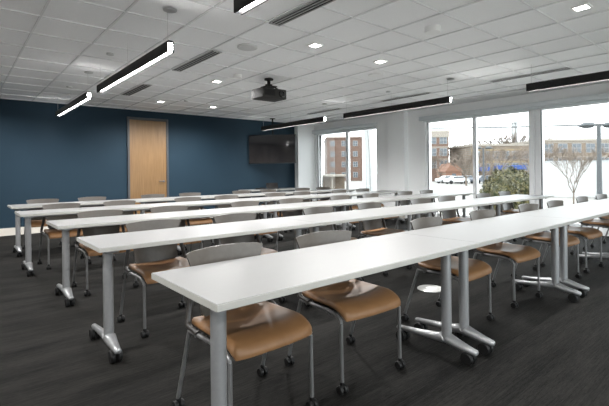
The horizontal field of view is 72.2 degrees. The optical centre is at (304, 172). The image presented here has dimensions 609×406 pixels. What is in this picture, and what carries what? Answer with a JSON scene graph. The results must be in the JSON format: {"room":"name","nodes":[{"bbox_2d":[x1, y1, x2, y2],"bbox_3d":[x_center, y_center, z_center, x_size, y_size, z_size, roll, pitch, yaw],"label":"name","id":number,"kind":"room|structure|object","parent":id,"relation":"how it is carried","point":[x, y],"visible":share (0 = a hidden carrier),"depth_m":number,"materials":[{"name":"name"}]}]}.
{"room":"classroom","nodes":[
{"label":"classroom","id":0,"kind":"room"},
{"bbox_2d":[0,99,294,228],"bbox_3d":[-4.446,-0.169,9.733,10.720,2.840,0.120,-1,0,-40],"label":"wall","id":1,"kind":"structure","parent":0,"point":[81,152],"depth_m":9.52,"materials":[{"name":"blue paint"}]},
{"bbox_2d":[0,226,48,235],"bbox_3d":[-6.293,1.198,8.079,5.540,0.150,0.015,-1,0,-40],"label":"baseboard","id":2,"kind":"structure","parent":1,"relation":"attached to","point":[5,231],"depth_m":8.43,"materials":[{"name":"grey"}]},
{"bbox_2d":[127,117,168,213],"bbox_3d":[-3.777,-0.036,10.152,0.990,2.560,0.094,-1,0,-40],"label":"door","id":3,"kind":"structure","parent":1,"relation":"in","point":[147,138],"depth_m":10.14,"materials":[{"name":"brown wood"}]},
{"bbox_2d":[0,214,608,405],"bbox_3d":[0.239,1.247,4.924,11.680,0.100,13.450,-1,0,-40],"label":"floor","id":4,"kind":"structure","parent":0,"point":[550,349],"depth_m":2.86,"materials":[{"name":"carpet"}]},
{"bbox_2d":[22,199,61,251],"bbox_3d":[-4.217,0.845,6.802,0.575,0.807,0.532,-1,0,-41],"label":"chair","id":5,"kind":"object","parent":4,"relation":"on","point":[35,222],"visible":0.32,"depth_m":6.86,"materials":[{"name":"grey plastic"}]},
{"bbox_2d":[37,203,91,269],"bbox_3d":[-3.228,0.834,5.641,0.575,0.807,0.532,-1,0,-41],"label":"chair","id":6,"kind":"object","parent":4,"relation":"on","point":[52,232],"visible":0.65,"depth_m":5.62,"materials":[{"name":"grey plastic"}]},
{"bbox_2d":[7,199,140,256],"bbox_3d":[-3.751,0.873,6.917,1.852,0.740,0.680,-1,0,-40],"label":"table","id":7,"kind":"object","parent":4,"relation":"on","point":[17,207],"visible":0.59,"depth_m":6.34,"materials":[{"name":"white laminate"}]},
{"bbox_2d":[74,197,105,243],"bbox_3d":[-3.645,0.839,7.303,0.575,0.807,0.532,-1,0,-42],"label":"chair","id":8,"kind":"object","parent":4,"relation":"on","point":[82,198],"visible":0.04,"depth_m":7.46,"materials":[{"name":"grey plastic"}]},
{"bbox_2d":[15,203,172,276],"bbox_3d":[-2.807,0.862,5.725,1.852,0.740,0.680,-1,0,-40],"label":"table","id":9,"kind":"object","parent":4,"relation":"on","point":[27,264],"visible":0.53,"depth_m":5.28,"materials":[{"name":"white laminate"}]},
{"bbox_2d":[71,210,138,295],"bbox_3d":[-2.119,0.821,4.460,0.575,0.807,0.532,-1,0,-40],"label":"chair","id":10,"kind":"object","parent":4,"relation":"on","point":[93,231],"visible":0.57,"depth_m":4.51,"materials":[{"name":"grey plastic"}]},
{"bbox_2d":[99,200,136,260],"bbox_3d":[-2.635,0.827,6.132,0.575,0.807,0.532,-1,0,-43],"label":"chair","id":11,"kind":"object","parent":4,"relation":"on","point":[119,202],"visible":0.15,"depth_m":6.30,"materials":[{"name":"grey plastic"}]},
{"bbox_2d":[46,209,236,306],"bbox_3d":[-1.686,0.850,4.564,1.852,0.740,0.680,-1,0,-40],"label":"table","id":12,"kind":"object","parent":4,"relation":"on","point":[65,225],"visible":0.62,"depth_m":4.14,"materials":[{"name":"white laminate"}]},
{"bbox_2d":[140,194,165,213],"bbox_3d":[-2.821,0.829,7.984,0.575,0.807,0.532,-1,0,-40],"label":"chair","id":13,"kind":"object","parent":4,"relation":"on","point":[147,195],"visible":0.07,"depth_m":8.13,"materials":[{"name":"grey plastic"}]},
{"bbox_2d":[117,219,202,337],"bbox_3d":[-1.142,0.810,3.391,0.575,0.807,0.532,-1,0,-41],"label":"chair","id":14,"kind":"object","parent":4,"relation":"on","point":[144,266],"visible":0.7,"depth_m":3.44,"materials":[{"name":"grey plastic"}]},
{"bbox_2d":[149,205,202,251],"bbox_3d":[-1.533,0.814,4.959,0.575,0.807,0.532,-1,0,-37],"label":"chair","id":15,"kind":"object","parent":4,"relation":"on","point":[159,209],"visible":0.14,"depth_m":5.15,"materials":[{"name":"grey plastic"}]},
{"bbox_2d":[132,195,219,213],"bbox_3d":[-2.332,0.857,8.109,1.852,0.740,0.680,-1,0,-40],"label":"table","id":16,"kind":"object","parent":4,"relation":"on","point":[204,197],"visible":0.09,"depth_m":7.83,"materials":[{"name":"white laminate"}]},
{"bbox_2d":[174,197,213,249],"bbox_3d":[-1.822,0.818,6.842,0.575,0.807,0.532,-1,0,-40],"label":"chair","id":17,"kind":"object","parent":4,"relation":"on","point":[197,221],"visible":0.47,"depth_m":6.83,"materials":[{"name":"grey plastic"}]},
{"bbox_2d":[179,192,209,225],"bbox_3d":[-2.240,0.822,8.474,0.575,0.807,0.532,-1,0,-37],"label":"chair","id":18,"kind":"object","parent":4,"relation":"on","point":[193,193],"visible":0.06,"depth_m":8.66,"materials":[{"name":"grey plastic"}]},
{"bbox_2d":[76,218,319,363],"bbox_3d":[-0.752,0.839,3.422,1.852,0.740,0.680,-1,0,-40],"label":"table","id":19,"kind":"object","parent":4,"relation":"on","point":[107,244],"visible":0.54,"depth_m":3.02,"materials":[{"name":"white laminate"}]},
{"bbox_2d":[159,198,275,254],"bbox_3d":[-1.389,0.846,6.917,1.852,0.740,0.680,-1,0,-40],"label":"table","id":20,"kind":"object","parent":4,"relation":"on","point":[264,200],"visible":0.5,"depth_m":6.84,"materials":[{"name":"white laminate"}]},
{"bbox_2d":[210,195,237,241],"bbox_3d":[-1.265,0.811,7.298,0.575,0.807,0.532,-1,0,-38],"label":"chair","id":21,"kind":"object","parent":4,"relation":"on","point":[221,197],"visible":0.09,"depth_m":7.45,"materials":[{"name":"grey plastic"}]},
{"bbox_2d":[172,242,318,405],"bbox_3d":[-0.289,0.800,2.120,0.575,0.807,0.532,-1,0,-42],"label":"chair","id":22,"kind":"object","parent":4,"relation":"on","point":[256,329],"visible":0.77,"depth_m":2.07,"materials":[{"name":"brown leather"}]},
{"bbox_2d":[213,213,285,302],"bbox_3d":[-0.534,0.803,3.880,0.575,0.807,0.532,-1,0,-41],"label":"chair","id":23,"kind":"object","parent":4,"relation":"on","point":[235,217],"visible":0.22,"depth_m":4.03,"materials":[{"name":"grey plastic"}]},
{"bbox_2d":[230,201,277,250],"bbox_3d":[-0.695,0.805,5.672,0.575,0.807,0.532,-1,0,-41],"label":"chair","id":24,"kind":"object","parent":4,"relation":"on","point":[239,203],"visible":0.1,"depth_m":5.82,"materials":[{"name":"grey plastic"}]},
{"bbox_2d":[223,191,292,197],"bbox_3d":[-0.914,0.841,9.301,1.852,0.740,0.680,-1,0,-40],"label":"table","id":25,"kind":"object","parent":4,"relation":"on","point":[244,195],"visible":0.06,"depth_m":9.04,"materials":[{"name":"white laminate"}]},
{"bbox_2d":[246,188,295,197],"bbox_3d":[-0.880,0.840,11.825,1.852,0.740,0.680,-1,0,-40],"label":"table","id":26,"kind":"object","parent":4,"relation":"on","point":[279,189],"visible":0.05,"depth_m":11.64,"materials":[{"name":"white laminate"}]},
{"bbox_2d":[265,193,286,232],"bbox_3d":[-0.442,0.802,7.997,0.575,0.807,0.532,-1,0,-37],"label":"chair","id":27,"kind":"object","parent":4,"relation":"on","point":[267,194],"visible":0.29,"depth_m":8.11,"materials":[{"name":"grey plastic"}]},
{"bbox_2d":[217,201,346,229],"bbox_3d":[-0.267,0.833,5.756,1.852,0.740,0.680,-1,0,-40],"label":"table","id":28,"kind":"object","parent":4,"relation":"on","point":[289,206],"visible":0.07,"depth_m":5.63,"materials":[{"name":"white laminate"}]},
{"bbox_2d":[275,198,303,249],"bbox_3d":[-0.078,0.797,6.197,0.575,0.807,0.532,-1,0,-39],"label":"chair","id":29,"kind":"object","parent":4,"relation":"on","point":[286,200],"visible":0.12,"depth_m":6.36,"materials":[{"name":"grey plastic"}]},
{"bbox_2d":[289,191,311,233],"bbox_3d":[0.081,0.796,8.433,0.575,0.807,0.532,-1,0,-42],"label":"chair","id":30,"kind":"object","parent":4,"relation":"on","point":[299,192],"visible":0.12,"depth_m":8.63,"materials":[{"name":"grey plastic"}]},
{"bbox_2d":[258,193,349,240],"bbox_3d":[0.030,0.830,8.109,1.852,0.740,0.680,-1,0,-40],"label":"table","id":31,"kind":"object","parent":4,"relation":"on","point":[312,196],"visible":0.4,"depth_m":7.92,"materials":[{"name":"white laminate"}]},
{"bbox_2d":[151,233,479,405],"bbox_3d":[0.218,0.828,2.282,1.852,0.740,0.680,-1,0,-40],"label":"table","id":32,"kind":"object","parent":4,"relation":"on","point":[220,287],"visible":0.92,"depth_m":2.01,"materials":[{"name":"white laminate"}]},
{"bbox_2d":[288,189,355,214],"bbox_3d":[0.505,0.824,10.493,1.852,0.740,0.680,-1,0,-40],"label":"table","id":33,"kind":"object","parent":4,"relation":"on","point":[327,190],"visible":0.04,"depth_m":10.46,"materials":[{"name":"white laminate"}]},
{"bbox_2d":[316,187,329,200],"bbox_3d":[0.613,0.789,10.861,0.575,0.807,0.532,-1,0,-37],"label":"chair","id":34,"kind":"object","parent":4,"relation":"on","point":[317,188],"visible":0.12,"depth_m":11.02,"materials":[{"name":"grey plastic"}]},
{"bbox_2d":[303,206,363,284],"bbox_3d":[0.293,0.793,4.560,0.575,0.807,0.532,-1,0,-43],"label":"chair","id":35,"kind":"object","parent":4,"relation":"on","point":[323,209],"visible":0.1,"depth_m":4.74,"materials":[{"name":"grey plastic"}]},
{"bbox_2d":[284,230,405,395],"bbox_3d":[0.255,0.794,2.574,0.575,0.807,0.532,-1,0,-37],"label":"chair","id":36,"kind":"object","parent":4,"relation":"on","point":[353,299],"visible":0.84,"depth_m":2.51,"materials":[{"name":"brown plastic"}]},
{"bbox_2d":[330,195,361,230],"bbox_3d":[0.724,0.788,6.859,0.575,0.807,0.532,-1,0,-40],"label":"chair","id":37,"kind":"object","parent":4,"relation":"on","point":[336,197],"visible":0.09,"depth_m":7.03,"materials":[{"name":"grey plastic"}]},
{"bbox_2d":[279,206,434,272],"bbox_3d":[0.666,0.822,4.614,1.852,0.740,0.680,-1,0,-40],"label":"table","id":38,"kind":"object","parent":4,"relation":"on","point":[325,219],"visible":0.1,"depth_m":4.45,"materials":[{"name":"white laminate"}]},
{"bbox_2d":[329,190,404,229],"bbox_3d":[1.448,0.813,9.301,1.852,0.740,0.680,-1,0,-40],"label":"table","id":39,"kind":"object","parent":4,"relation":"on","point":[381,192],"visible":0.52,"depth_m":9.25,"materials":[{"name":"white laminate"}]},
{"bbox_2d":[322,196,420,230],"bbox_3d":[1.151,0.817,6.948,1.852,0.740,0.680,-1,0,-40],"label":"table","id":40,"kind":"object","parent":4,"relation":"on","point":[356,201],"visible":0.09,"depth_m":6.86,"materials":[{"name":"white laminate"}]},
{"bbox_2d":[358,193,397,238],"bbox_3d":[1.321,0.781,7.377,0.575,0.807,0.532,-1,0,-42],"label":"chair","id":41,"kind":"object","parent":4,"relation":"on","point":[367,195],"visible":0.14,"depth_m":7.49,"materials":[{"name":"grey plastic"}]},
{"bbox_2d":[357,202,411,275],"bbox_3d":[0.954,0.786,5.125,0.575,0.807,0.532,-1,0,-42],"label":"chair","id":42,"kind":"object","parent":4,"relation":"on","point":[372,228],"visible":0.48,"depth_m":5.21,"materials":[{"name":"grey plastic"}]},
{"bbox_2d":[395,191,414,229],"bbox_3d":[2.088,0.772,8.017,0.575,0.807,0.532,-1,0,-39],"label":"chair","id":43,"kind":"object","parent":4,"relation":"on","point":[403,202],"visible":0.09,"depth_m":8.17,"materials":[{"name":"grey plastic"}]},
{"bbox_2d":[417,285,440,291],"bbox_3d":[1.284,1.181,4.255,0.264,0.010,0.264,-1,0,-40],"label":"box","id":44,"kind":"object","parent":4,"relation":"on","point":[426,288],"visible":0.87,"depth_m":4.23,"materials":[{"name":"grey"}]},
{"bbox_2d":[410,198,457,256],"bbox_3d":[1.783,0.776,5.815,0.575,0.807,0.532,-1,0,-38],"label":"chair","id":45,"kind":"object","parent":4,"relation":"on","point":[417,200],"visible":0.17,"depth_m":5.98,"materials":[{"name":"grey plastic"}]},
{"bbox_2d":[398,192,474,230],"bbox_3d":[2.570,0.800,8.140,1.852,0.740,0.680,-1,0,-40],"label":"table","id":46,"kind":"object","parent":4,"relation":"on","point":[427,195],"visible":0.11,"depth_m":8.16,"materials":[{"name":"white laminate"}]},
{"bbox_2d":[401,217,494,336],"bbox_3d":[1.157,0.783,3.344,0.575,0.807,0.532,-1,0,-42],"label":"chair","id":47,"kind":"object","parent":4,"relation":"on","point":[477,268],"visible":0.59,"depth_m":3.31,"materials":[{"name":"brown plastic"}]},
{"bbox_2d":[393,199,505,216],"bbox_3d":[2.085,0.806,5.806,1.852,0.740,0.680,-1,0,-40],"label":"table","id":48,"kind":"object","parent":4,"relation":"on","point":[466,203],"visible":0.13,"depth_m":5.67,"materials":[{"name":"white laminate"}]},
{"bbox_2d":[438,196,470,223],"bbox_3d":[2.320,0.770,6.296,0.575,0.807,0.532,-1,0,-39],"label":"chair","id":49,"kind":"object","parent":4,"relation":"on","point":[451,215],"visible":0.32,"depth_m":6.42,"materials":[{"name":"grey plastic"}]},
{"bbox_2d":[399,214,581,355],"bbox_3d":[1.637,0.811,3.474,1.852,0.740,0.680,-1,0,-40],"label":"table","id":50,"kind":"object","parent":4,"relation":"on","point":[492,230],"visible":0.9,"depth_m":3.19,"materials":[{"name":"white laminate"}]},
{"bbox_2d":[476,193,516,241],"bbox_3d":[3.190,0.760,7.017,0.575,0.807,0.532,-1,0,-38],"label":"chair","id":51,"kind":"object","parent":4,"relation":"on","point":[478,195],"visible":0.17,"depth_m":7.15,"materials":[{"name":"grey plastic"}]},
{"bbox_2d":[469,209,542,307],"bbox_3d":[1.873,0.775,3.952,0.575,0.807,0.532,-1,0,-37],"label":"chair","id":52,"kind":"object","parent":4,"relation":"on","point":[501,250],"visible":0.7,"depth_m":3.88,"materials":[{"name":"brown plastic"}]},
{"bbox_2d":[498,191,523,239],"bbox_3d":[3.800,0.753,7.520,0.575,0.807,0.532,-1,0,-41],"label":"chair","id":53,"kind":"object","parent":4,"relation":"on","point":[508,207],"visible":0.38,"depth_m":7.66,"materials":[{"name":"grey plastic"}]},
{"bbox_2d":[470,194,553,243],"bbox_3d":[3.503,0.790,6.998,1.852,0.740,0.680,-1,0,-40],"label":"table","id":54,"kind":"object","parent":4,"relation":"on","point":[517,197],"visible":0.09,"depth_m":6.90,"materials":[{"name":"white laminate"}]},
{"bbox_2d":[511,204,580,277],"bbox_3d":[2.686,0.766,4.632,0.575,0.807,0.532,-1,0,-37],"label":"chair","id":55,"kind":"object","parent":4,"relation":"on","point":[543,237],"visible":0.51,"depth_m":4.59,"materials":[{"name":"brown plastic"}]},
{"bbox_2d":[512,204,608,297],"bbox_3d":[3.055,0.795,4.667,1.852,0.740,0.680,-1,0,-40],"label":"table","id":56,"kind":"object","parent":4,"relation":"on","point":[582,212],"visible":0.67,"depth_m":4.23,"materials":[{"name":"white laminate"}]},
{"bbox_2d":[540,200,603,273],"bbox_3d":[3.290,0.759,5.125,0.575,0.807,0.532,-1,0,-37],"label":"chair","id":57,"kind":"object","parent":4,"relation":"on","point":[590,233],"visible":0.66,"depth_m":5.06,"materials":[{"name":"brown plastic"}]},
{"bbox_2d":[570,196,608,254],"bbox_3d":[4.110,0.749,5.845,0.575,0.807,0.532,-1,0,-40],"label":"chair","id":58,"kind":"object","parent":4,"relation":"on","point":[602,223],"visible":0.61,"depth_m":5.84,"materials":[{"name":"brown plastic"}]},
{"bbox_2d":[576,198,608,260],"bbox_3d":[4.474,0.778,5.859,1.852,0.740,0.680,-1,0,-40],"label":"table","id":59,"kind":"object","parent":4,"relation":"on","point":[605,202],"visible":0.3,"depth_m":5.55,"materials":[{"name":"white laminate"}]},
{"bbox_2d":[590,194,608,247],"bbox_3d":[4.750,0.742,6.357,0.575,0.807,0.532,-1,0,-38],"label":"chair","id":60,"kind":"object","parent":4,"relation":"on","point":[598,196],"visible":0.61,"depth_m":6.53,"materials":[{"name":"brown plastic"}]},
{"bbox_2d":[0,0,608,124],"bbox_3d":[0.206,-1.597,4.924,11.680,0.132,13.450,-1,0,-40],"label":"ceiling","id":61,"kind":"structure","parent":0,"point":[401,12],"depth_m":5.33,"materials":[{"name":"tile"}]},
{"bbox_2d":[55,71,92,116],"bbox_3d":[-4.017,-1.293,7.203,0.124,0.399,2.562,-1,0,-40],"label":"pendant light","id":62,"kind":"object","parent":61,"relation":"hanging from","point":[86,96],"visible":1,"depth_m":6.87,"materials":[{"name":"grey metal"}]},
{"bbox_2d":[121,84,151,95],"bbox_3d":[-3.083,-1.498,7.639,0.156,0.012,1.224,-1,0,-40],"label":"ceiling vent","id":63,"kind":"object","parent":61,"relation":"in","point":[143,86],"visible":1,"depth_m":7.58,"materials":[{"name":"black"}]},
{"bbox_2d":[97,7,176,92],"bbox_3d":[-2.042,-1.316,4.853,0.124,0.399,2.562,-1,0,-40],"label":"pendant light","id":64,"kind":"object","parent":61,"relation":"hanging from","point":[164,50],"visible":1,"depth_m":4.47,"materials":[{"name":"grey metal"}]},
{"bbox_2d":[103,43,172,89],"bbox_3d":[-2.061,-1.173,4.876,0.043,0.065,2.496,-1,0,-40],"label":"diffuser","id":65,"kind":"object","parent":64,"relation":"attached to","point":[164,50],"depth_m":4.50,"materials":[{"name":"white plastic"}]},
{"bbox_2d":[172,50,221,71],"bbox_3d":[-1.502,-1.516,5.741,0.136,0.012,1.264,-1,0,-40],"label":"ceiling vent","id":66,"kind":"object","parent":61,"relation":"in","point":[212,53],"visible":1,"depth_m":5.68,"materials":[{"name":"black metal"}]},
{"bbox_2d":[237,43,257,50],"bbox_3d":[-0.698,-1.532,5.123,0.250,0.023,0.250,-1,0,-40],"label":"ceiling speaker","id":67,"kind":"object","parent":61,"relation":"attached to","point":[245,46],"visible":1,"depth_m":5.09,"materials":[{"name":"grey"}]},
{"bbox_2d":[234,0,267,14],"bbox_3d":[0.344,-1.344,2.012,0.124,0.399,2.562,-1,0,-40],"label":"pendant light","id":68,"kind":"object","parent":61,"relation":"hanging from","point":[243,6],"visible":1,"depth_m":2.90,"materials":[{"name":"black metal"}]},
{"bbox_2d":[251,78,285,101],"bbox_3d":[-0.576,-1.363,6.851,0.473,0.339,0.370,-1,0,-40],"label":"projector","id":69,"kind":"object","parent":61,"relation":"hanging from","point":[268,92],"visible":1,"depth_m":6.76,"materials":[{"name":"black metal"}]},
{"bbox_2d":[249,118,295,163],"bbox_3d":[-0.904,-0.889,11.877,1.360,1.279,0.193,-1,0,10],"label":"television","id":70,"kind":"object","parent":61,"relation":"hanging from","point":[263,149],"visible":1,"depth_m":11.78,"materials":[{"name":"black plastic"}]},
{"bbox_2d":[261,103,326,130],"bbox_3d":[-0.324,-1.336,10.346,0.124,0.399,2.562,-1,0,-40],"label":"pendant light","id":71,"kind":"object","parent":61,"relation":"hanging from","point":[319,119],"visible":1,"depth_m":10.17,"materials":[{"name":"grey metal"}]},
{"bbox_2d":[269,0,335,26],"bbox_3d":[0.087,-1.534,3.850,0.136,0.012,1.244,-1,0,-40],"label":"ceiling vent","id":72,"kind":"object","parent":61,"relation":"in","point":[316,4],"visible":1,"depth_m":3.99,"materials":[{"name":"black metal"}]},
{"bbox_2d":[0,0,608,122],"bbox_3d":[-0.068,-1.538,4.692,10.760,0.026,13.250,-1,0,-40],"label":"grid","id":73,"kind":"object","parent":61,"relation":"attached to","point":[48,1],"visible":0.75,"depth_m":5.69,"materials":[{"name":"white metal"}]},
{"bbox_2d":[343,78,453,118],"bbox_3d":[1.677,-1.359,7.965,0.124,0.399,2.562,-1,0,-40],"label":"pendant light","id":74,"kind":"object","parent":61,"relation":"hanging from","point":[444,100],"visible":1,"depth_m":7.73,"materials":[{"name":"grey metal"}]},
{"bbox_2d":[424,24,440,34],"bbox_3d":[1.381,-1.536,4.506,0.170,0.061,0.170,-1,0,-40],"label":"smoke detector","id":75,"kind":"object","parent":61,"relation":"attached to","point":[432,29],"visible":1,"depth_m":4.46,"materials":[{"name":"white paint"}]},
{"bbox_2d":[491,68,572,82],"bbox_3d":[3.665,-1.576,6.824,0.091,0.012,1.234,-1,0,-40],"label":"ceiling vent","id":76,"kind":"object","parent":61,"relation":"in","point":[565,68],"visible":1,"depth_m":6.79,"materials":[{"name":"black metal"}]},
{"bbox_2d":[526,71,608,91],"bbox_3d":[4.070,-1.387,5.117,0.124,0.399,2.562,-1,0,-40],"label":"pendant light","id":77,"kind":"object","parent":61,"relation":"hanging from","point":[598,76],"visible":1,"depth_m":5.66,"materials":[{"name":"grey metal"}]},
{"bbox_2d":[570,2,592,11],"bbox_3d":[2.642,-1.573,3.985,0.150,0.017,0.150,-1,0,-40],"label":"recessed light","id":78,"kind":"object","parent":61,"relation":"in","point":[584,6],"visible":1,"depth_m":3.97,"materials":[{"name":"white paint"}]},
{"bbox_2d":[294,124,314,200],"bbox_3d":[0.080,-0.221,13.425,0.960,2.840,0.290,-1,0,-40],"label":"wall","id":79,"kind":"structure","parent":0,"point":[305,155],"depth_m":13.19,"materials":[{"name":"white paint"}]},
{"bbox_2d":[388,111,407,217],"bbox_3d":[2.428,-0.198,10.826,0.170,2.740,0.510,-1,0,-40],"label":"wall","id":80,"kind":"structure","parent":0,"point":[397,121],"depth_m":10.73,"materials":[{"name":"white paint"}]},
{"bbox_2d":[314,83,608,235],"bbox_3d":[4.641,-0.224,8.526,0.280,2.940,13.080,-1,0,-40],"label":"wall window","id":81,"kind":"structure","parent":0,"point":[417,180],"depth_m":10.44,"materials":[{"name":"white paint"}]},
{"bbox_2d":[312,123,376,209],"bbox_3d":[1.174,-0.131,12.489,0.270,2.435,2.650,-1,0,-40],"label":"window","id":82,"kind":"structure","parent":81,"relation":"attached to","point":[320,133],"depth_m":12.48,"materials":[{"name":"white metal"}]},
{"bbox_2d":[419,93,608,229],"bbox_3d":[4.828,-0.173,8.141,0.270,2.435,5.890,-1,0,-40],"label":"window","id":83,"kind":"structure","parent":81,"relation":"in","point":[535,109],"depth_m":8.40,"materials":[{"name":"white metal"}]},
{"label":"outside","id":84,"kind":"structure","parent":0,"visible":0},
{"bbox_2d":[345,174,608,218],"bbox_3d":[39.206,2.049,124.358,300.000,0.200,300.000,-1,0,-40],"label":"ground","id":85,"kind":"structure","parent":84,"point":[436,187],"depth_m":53.10,"materials":[{"name":"concrete"}]},
{"bbox_2d":[323,174,345,188],"bbox_3d":[2.682,1.289,41.646,3.000,2.160,4.000,-1,0,0],"label":"carport","id":86,"kind":"object","parent":85,"relation":"on","point":[334,181],"visible":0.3,"depth_m":43.44,"materials":[{"name":"brown stone"}]},
{"bbox_2d":[324,137,361,180],"bbox_3d":[11.879,-3.537,116.999,12.300,11.600,14.300,-1,0,0],"label":"apartment block","id":87,"kind":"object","parent":85,"relation":"on","point":[334,147],"visible":0.68,"depth_m":109.99,"materials":[{"name":"red brick"}]},
{"bbox_2d":[362,130,373,190],"bbox_3d":[2.904,-0.633,19.174,0.480,6.000,0.452,-1,0,0],"label":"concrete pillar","id":88,"kind":"structure","parent":85,"relation":"on","point":[367,135],"depth_m":19.00,"materials":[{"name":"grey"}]},
{"bbox_2d":[431,131,448,180],"bbox_3d":[30.388,-3.700,101.095,5.200,11.500,12.300,-1,0,0],"label":"apartment block","id":89,"kind":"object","parent":85,"relation":"on","point":[439,139],"visible":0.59,"depth_m":95.03,"materials":[{"name":"red brick"}]},
{"bbox_2d":[431,148,458,176],"bbox_3d":[27.964,-1.517,87.606,6.666,7.259,7.334,-1,0,-40],"label":"bare tree","id":90,"kind":"object","parent":85,"relation":"on","point":[433,158],"visible":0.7,"depth_m":87.22,"materials":[{"name":"brown plant"}]},
{"bbox_2d":[436,163,461,177],"bbox_3d":[30.418,0.100,87.986,3.600,3.900,6.200,-1,0,0],"label":"gabled house","id":91,"kind":"structure","parent":85,"relation":"on","point":[449,170],"depth_m":85.08,"materials":[{"name":"orange brick"}]},
{"bbox_2d":[443,176,469,183],"bbox_3d":[27.250,1.361,75.002,4.300,1.450,1.800,-1,0,-6],"label":"parked car","id":92,"kind":"object","parent":85,"relation":"on","point":[461,179],"visible":0.88,"depth_m":74.21,"materials":[{"name":"white metal"}]},
{"bbox_2d":[448,147,486,185],"bbox_3d":[25.050,-0.905,65.576,6.178,6.092,6.054,-1,0,-40],"label":"bare tree","id":93,"kind":"object","parent":85,"relation":"on","point":[458,162],"visible":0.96,"depth_m":65.74,"materials":[{"name":"brown plant"}]},
{"bbox_2d":[478,146,492,186],"bbox_3d":[25.711,-0.803,60.015,2.682,5.814,0.728,-1,0,0],"label":"street lamp","id":94,"kind":"object","parent":85,"relation":"on","point":[487,147],"visible":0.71,"depth_m":59.90,"materials":[{"name":"grey metal"}]},
{"bbox_2d":[467,148,505,178],"bbox_3d":[29.271,-0.950,67.714,6.241,6.029,5.846,-1,0,-40],"label":"bare tree","id":95,"kind":"object","parent":85,"relation":"on","point":[481,152],"visible":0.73,"depth_m":67.38,"materials":[{"name":"brown plant"}]},
{"bbox_2d":[449,144,528,175],"bbox_3d":[42.442,-2.139,96.291,13.300,8.100,13.450,-1,0,-3],"label":"commercial building","id":96,"kind":"structure","parent":85,"relation":"on","point":[458,150],"depth_m":90.92,"materials":[{"name":"beige brick"}]},
{"bbox_2d":[467,134,515,144],"bbox_3d":[49.357,-4.393,110.702,15.111,12.472,13.661,-1,0,-40],"label":"bare tree","id":97,"kind":"object","parent":85,"relation":"on","point":[490,141],"visible":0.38,"depth_m":107.26,"materials":[{"name":"brown plant"}]},
{"bbox_2d":[479,168,520,209],"bbox_3d":[10.251,1.045,22.044,2.263,2.562,2.103,-1,0,-25],"label":"evergreen shrub","id":98,"kind":"object","parent":85,"relation":"on","point":[497,182],"visible":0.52,"depth_m":21.43,"materials":[{"name":"green plant"}]},
{"bbox_2d":[479,142,526,170],"bbox_3d":[33.460,-1.554,71.237,7.532,7.144,8.967,-1,0,12],"label":"bare tree","id":99,"kind":"object","parent":85,"relation":"on","point":[510,156],"visible":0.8,"depth_m":70.89,"materials":[{"name":"brown plant"}]},
{"bbox_2d":[483,130,528,143],"bbox_3d":[55.964,-4.853,113.631,15.129,13.245,14.480,-1,0,-40],"label":"bare tree","id":100,"kind":"object","parent":85,"relation":"on","point":[514,135],"visible":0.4,"depth_m":109.27,"materials":[{"name":"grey plant"}]},
{"bbox_2d":[510,115,518,141],"bbox_3d":[65.418,-8.088,130.024,1.800,19.691,1.800,-1,0,0],"label":"radio mast","id":101,"kind":"object","parent":85,"relation":"on","point":[514,119],"visible":0.3,"depth_m":129.40,"materials":[{"name":"grey metal"}]},
{"bbox_2d":[502,163,529,204],"bbox_3d":[12.251,0.882,24.383,2.729,2.863,2.931,-1,0,31],"label":"evergreen shrub","id":102,"kind":"object","parent":85,"relation":"on","point":[522,177],"visible":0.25,"depth_m":23.51,"materials":[{"name":"green plant"}]},
{"bbox_2d":[510,146,549,171],"bbox_3d":[39.803,-1.585,72.775,7.791,7.114,7.369,-1,0,-40],"label":"bare tree","id":103,"kind":"object","parent":85,"relation":"on","point":[521,159],"visible":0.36,"depth_m":73.45,"materials":[{"name":"brown plant"}]},
{"bbox_2d":[516,141,563,164],"bbox_3d":[44.137,-2.066,79.773,8.618,7.919,9.565,-1,0,-40],"label":"bare tree","id":104,"kind":"object","parent":85,"relation":"on","point":[556,151],"visible":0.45,"depth_m":79.36,"materials":[{"name":"brown plant"}]},
{"bbox_2d":[511,139,608,160],"bbox_3d":[62.175,-2.816,97.257,22.300,9.000,12.300,-1,0,-3],"label":"commercial building","id":105,"kind":"structure","parent":85,"relation":"on","point":[580,144],"depth_m":91.05,"materials":[{"name":"beige brick"}]},
{"bbox_2d":[544,146,582,160],"bbox_3d":[47.951,-1.687,79.896,7.731,7.117,8.543,-1,0,-40],"label":"bare tree","id":106,"kind":"object","parent":85,"relation":"on","point":[564,149],"visible":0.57,"depth_m":78.55,"materials":[{"name":"brown plant"}]},
{"bbox_2d":[544,160,608,196],"bbox_3d":[26.399,0.531,36.160,11.700,3.130,0.620,-1,0,1],"label":"wall","id":107,"kind":"structure","parent":85,"relation":"on","point":[556,183],"depth_m":35.97,"materials":[{"name":"white"}]},
{"bbox_2d":[550,150,602,203],"bbox_3d":[16.293,0.359,25.025,2.500,3.716,2.836,-1,0,-21],"label":"bare tree","id":108,"kind":"object","parent":85,"relation":"on","point":[582,166],"visible":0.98,"depth_m":24.99,"materials":[{"name":"brown plant"}]},
{"bbox_2d":[562,146,608,160],"bbox_3d":[53.922,-1.691,80.154,7.330,6.966,8.841,-1,0,-40],"label":"bare tree","id":109,"kind":"object","parent":85,"relation":"on","point":[595,152],"visible":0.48,"depth_m":79.24,"materials":[{"name":"brown plant"}]},
{"bbox_2d":[578,122,608,198],"bbox_3d":[23.299,-0.924,33.040,3.257,6.110,0.884,-1,0,0],"label":"street lamp","id":110,"kind":"object","parent":85,"relation":"on","point":[584,125],"visible":0.77,"depth_m":32.90,"materials":[{"name":"grey metal"}]},
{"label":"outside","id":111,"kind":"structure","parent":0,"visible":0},
{"bbox_2d":[431,123,603,128],"bbox_3d":[18.417,-4.242,38.181,20.862,0.927,0.170,-1,0,29],"label":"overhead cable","id":112,"kind":"object","parent":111,"point":[596,123],"visible":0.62,"depth_m":38.05,"materials":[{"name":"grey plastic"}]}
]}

